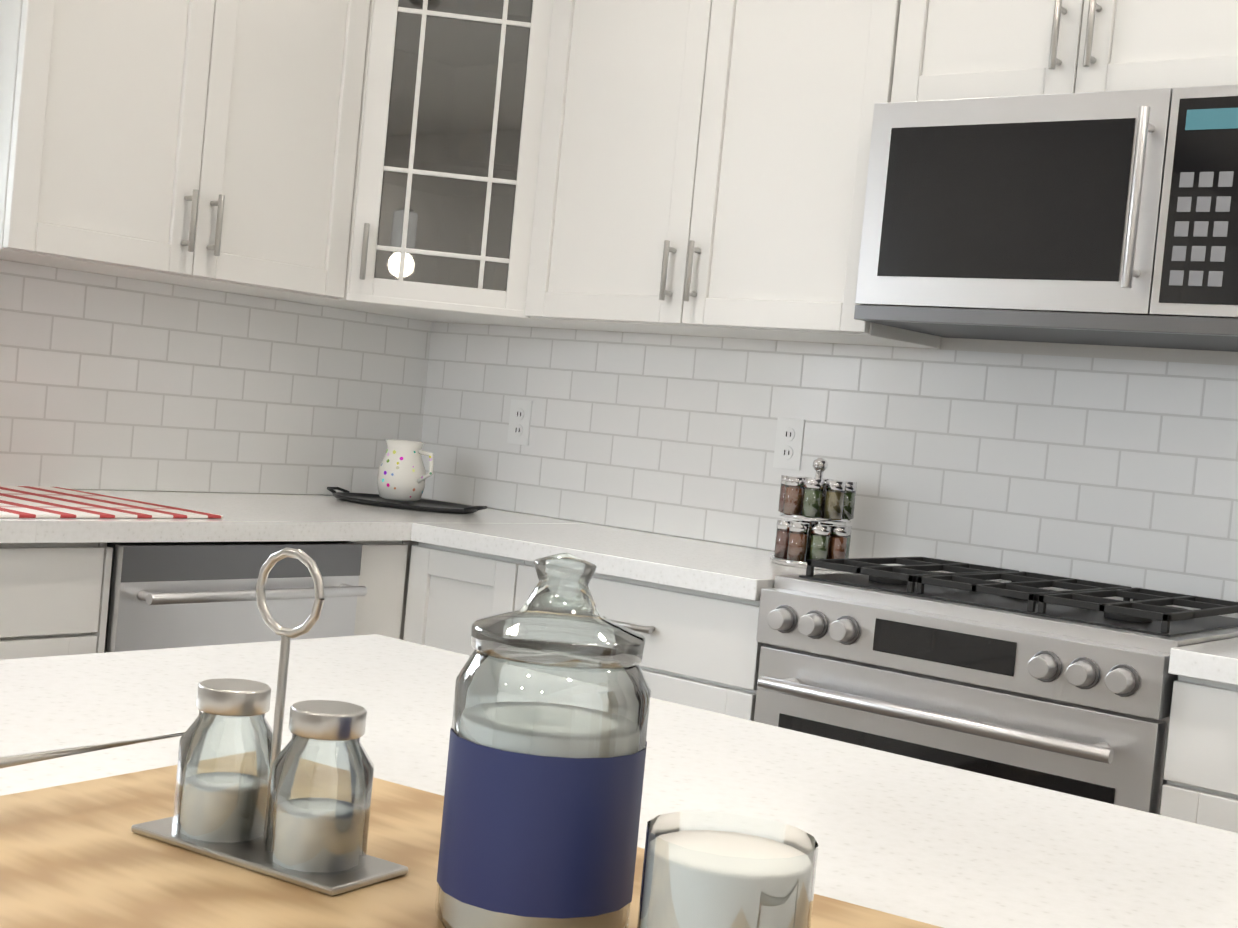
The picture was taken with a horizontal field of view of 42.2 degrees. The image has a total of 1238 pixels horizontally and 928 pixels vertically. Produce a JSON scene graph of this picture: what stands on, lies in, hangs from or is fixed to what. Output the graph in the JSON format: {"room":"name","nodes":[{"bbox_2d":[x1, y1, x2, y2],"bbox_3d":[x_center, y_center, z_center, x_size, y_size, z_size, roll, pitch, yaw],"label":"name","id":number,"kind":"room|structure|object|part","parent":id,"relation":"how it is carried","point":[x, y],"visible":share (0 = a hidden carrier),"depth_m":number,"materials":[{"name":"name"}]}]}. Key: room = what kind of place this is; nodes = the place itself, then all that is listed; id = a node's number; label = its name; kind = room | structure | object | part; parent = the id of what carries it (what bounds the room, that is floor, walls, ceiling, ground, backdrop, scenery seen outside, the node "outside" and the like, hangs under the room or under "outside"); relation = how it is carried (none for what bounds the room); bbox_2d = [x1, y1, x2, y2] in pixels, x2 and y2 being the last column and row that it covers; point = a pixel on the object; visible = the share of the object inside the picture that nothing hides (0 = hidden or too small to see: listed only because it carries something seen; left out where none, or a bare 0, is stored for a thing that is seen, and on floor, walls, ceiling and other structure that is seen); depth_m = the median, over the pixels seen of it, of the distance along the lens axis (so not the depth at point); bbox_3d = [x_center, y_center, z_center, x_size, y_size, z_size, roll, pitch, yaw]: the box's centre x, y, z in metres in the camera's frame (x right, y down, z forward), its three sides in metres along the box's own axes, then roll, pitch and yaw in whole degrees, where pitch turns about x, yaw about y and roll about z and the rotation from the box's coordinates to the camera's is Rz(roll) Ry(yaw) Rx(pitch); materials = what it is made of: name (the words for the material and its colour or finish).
{"room":"kitchen","nodes":[
{"label":"kitchen","id":0,"kind":"room"},
{"bbox_2d":[0,259,430,494],"bbox_3d":[-2.901,-0.491,1.497,0.120,2.740,7.550,7,2,38],"label":"wall","id":1,"kind":"structure","parent":0,"point":[213,290],"depth_m":3.83,"materials":[{"name":"paint"}]},
{"bbox_2d":[0,0,387,311],"bbox_3d":[-0.945,-0.945,3.493,0.366,1.080,0.914,7,2,38],"label":"upper cabinet","id":2,"kind":"object","parent":1,"relation":"attached to","point":[218,145],"depth_m":3.38,"materials":[{"name":"white wood"}]},
{"bbox_2d":[0,260,431,494],"bbox_3d":[-2.501,-0.254,1.936,0.005,0.483,6.349,7,2,38],"label":"backsplash","id":3,"kind":"structure","parent":1,"relation":"attached to","point":[107,382],"depth_m":3.82,"materials":[{"name":"tile"}]},
{"bbox_2d":[424,322,1237,550],"bbox_3d":[1.873,-0.079,2.601,6.275,2.740,0.120,7,2,38],"label":"wall","id":4,"kind":"structure","parent":0,"point":[1126,352],"depth_m":3.27,"materials":[{"name":"paint"}]},
{"bbox_2d":[492,0,940,348],"bbox_3d":[0.281,-0.833,3.587,1.036,1.080,0.343,7,2,38],"label":"upper cabinet","id":5,"kind":"object","parent":4,"relation":"attached to","point":[672,166],"depth_m":3.45,"materials":[{"name":"white wood"}]},
{"bbox_2d":[420,322,1237,617],"bbox_3d":[0.673,-0.006,3.464,3.048,0.483,0.006,7,2,38],"label":"backsplash","id":6,"kind":"structure","parent":4,"relation":"attached to","point":[1116,472],"depth_m":3.55,"materials":[{"name":"tile"}]},
{"bbox_2d":[507,399,532,445],"bbox_3d":[-0.260,-0.109,4.195,0.072,0.116,0.009,7,2,38],"label":"electrical outlet","id":7,"kind":"object","parent":6,"relation":"attached to","point":[519,422],"visible":1,"depth_m":4.19,"materials":[{"name":"white plastic"}]},
{"bbox_2d":[773,417,804,469],"bbox_3d":[0.388,-0.047,3.680,0.072,0.116,0.009,7,2,38],"label":"electrical outlet","id":8,"kind":"object","parent":6,"relation":"attached to","point":[789,443],"visible":1,"depth_m":3.68,"materials":[{"name":"white plastic"}]},
{"bbox_2d":[920,0,1237,100],"bbox_3d":[0.963,-0.978,3.066,0.764,0.630,0.324,7,2,38],"label":"upper cabinet","id":9,"kind":"object","parent":4,"relation":"attached to","point":[973,48],"depth_m":2.95,"materials":[{"name":"white wood"}]},
{"bbox_2d":[854,84,1237,351],"bbox_3d":[0.878,-0.453,3.037,0.756,0.421,0.436,7,2,38],"label":"microwave","id":10,"kind":"object","parent":9,"relation":"attached to","point":[1109,218],"visible":1,"depth_m":2.90,"materials":[{"name":"grey metal"}]},
{"bbox_3d":[-0.633,1.198,-0.363,6.275,0.080,7.790,7,2,38],"label":"floor","id":11,"kind":"structure","parent":0,"visible":0},
{"bbox_2d":[0,649,33,659],"bbox_3d":[-1.547,0.670,2.783,0.605,0.600,1.000,7,2,38],"label":"base cabinet","id":12,"kind":"object","parent":11,"relation":"on","point":[4,654],"depth_m":2.84,"materials":[{"name":"white wood"}]},
{"bbox_2d":[104,541,366,652],"bbox_3d":[-0.985,0.567,3.389,0.663,0.865,0.594,7,2,38],"label":"dishwasher","id":13,"kind":"object","parent":11,"relation":"on","point":[163,595],"visible":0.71,"depth_m":3.15,"materials":[{"name":"grey metal"}]},
{"bbox_2d":[348,541,399,637],"bbox_3d":[-0.564,0.584,4.028,0.581,0.875,0.603,7,2,38],"label":"base cabinet","id":14,"kind":"object","parent":11,"relation":"on","point":[380,560],"depth_m":3.52,"materials":[{"name":"white wood"}]},
{"bbox_2d":[392,541,538,668],"bbox_3d":[-0.168,0.631,3.712,0.380,0.875,0.605,7,2,38],"label":"base cabinet","id":15,"kind":"object","parent":11,"relation":"on","point":[440,593],"depth_m":3.50,"materials":[{"name":"white wood"}]},
{"bbox_2d":[0,489,567,544],"bbox_3d":[-2.337,0.033,1.675,0.633,0.040,6.522,7,2,38],"label":"countertop","id":16,"kind":"structure","parent":15,"relation":"on","point":[247,517],"depth_m":3.36,"materials":[{"name":"white stone"}]},
{"bbox_2d":[0,486,222,517],"bbox_3d":[-1.195,0.070,3.116,0.581,0.006,0.639,7,2,38],"label":"striped towel","id":17,"kind":"object","parent":16,"relation":"on","point":[33,502],"visible":1,"depth_m":3.14,"materials":[{"name":"fabric"}]},
{"bbox_2d":[327,439,486,512],"bbox_3d":[-0.533,0.024,4.049,0.456,0.162,0.272,7,2,38],"label":"tray","id":18,"kind":"object","parent":16,"relation":"on","point":[402,476],"visible":1,"depth_m":4.01,"materials":[{"name":"black plastic"}]},
{"bbox_2d":[0,634,1237,927],"bbox_3d":[-0.200,0.701,0.821,1.539,0.915,1.529,7,2,38],"label":"kitchen island","id":19,"kind":"object","parent":11,"relation":"on","point":[924,842],"visible":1,"depth_m":1.26,"materials":[{"name":"white stone"}]},
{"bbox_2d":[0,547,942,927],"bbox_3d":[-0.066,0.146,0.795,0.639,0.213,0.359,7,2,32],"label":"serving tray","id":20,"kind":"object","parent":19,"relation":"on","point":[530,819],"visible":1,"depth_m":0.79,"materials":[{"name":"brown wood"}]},
{"bbox_2d":[531,565,769,720],"bbox_3d":[0.150,0.669,3.460,0.678,0.875,0.605,7,2,38],"label":"base cabinet","id":21,"kind":"object","parent":11,"relation":"on","point":[688,609],"depth_m":3.11,"materials":[{"name":"white wood"}]},
{"bbox_2d":[412,521,849,600],"bbox_3d":[0.092,0.202,3.508,0.915,0.040,0.627,7,2,38],"label":"countertop","id":22,"kind":"structure","parent":21,"relation":"on","point":[740,573],"depth_m":3.36,"materials":[{"name":"white stone"}]},
{"bbox_2d":[770,458,856,569],"bbox_3d":[0.416,0.101,3.398,0.170,0.228,0.170,7,2,38],"label":"spice carousel","id":23,"kind":"object","parent":22,"relation":"on","point":[810,502],"visible":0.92,"depth_m":3.35,"materials":[{"name":"glass"}]},
{"bbox_2d":[754,557,1237,814],"bbox_3d":[0.692,0.694,2.975,0.760,0.957,0.680,7,2,38],"label":"range","id":24,"kind":"object","parent":11,"relation":"on","point":[1023,677],"visible":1,"depth_m":2.75,"materials":[{"name":"silver metal"}]},
{"bbox_2d":[1160,677,1237,832],"bbox_3d":[1.309,0.807,2.539,0.751,0.875,0.605,7,2,38],"label":"base cabinet","id":25,"kind":"object","parent":11,"relation":"on","point":[1201,768],"depth_m":2.49,"materials":[{"name":"white wood"}]},
{"bbox_2d":[1168,637,1237,688],"bbox_3d":[1.344,0.352,2.514,0.751,0.040,0.627,7,2,38],"label":"countertop","id":26,"kind":"structure","parent":25,"relation":"on","point":[1214,662],"depth_m":2.48,"materials":[{"name":"white stone"}]},
{"bbox_3d":[0.710,-0.060,-1.370,0.120,2.740,7.550,7,2,38],"label":"wall","id":27,"kind":"structure","parent":0,"visible":0},
{"bbox_2d":[360,0,543,299],"bbox_3d":[-0.372,-0.919,3.755,0.309,1.001,0.309,7,2,38],"label":"upper cabinet","id":28,"kind":"object","parent":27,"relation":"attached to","point":[456,90],"depth_m":3.76,"materials":[{"name":"white"}]},
{"bbox_3d":[-0.397,-0.957,3.927,0.680,1.180,0.658,7,2,38],"label":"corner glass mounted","id":29,"kind":"part","parent":28,"relation":"part of","materials":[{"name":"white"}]}
]}

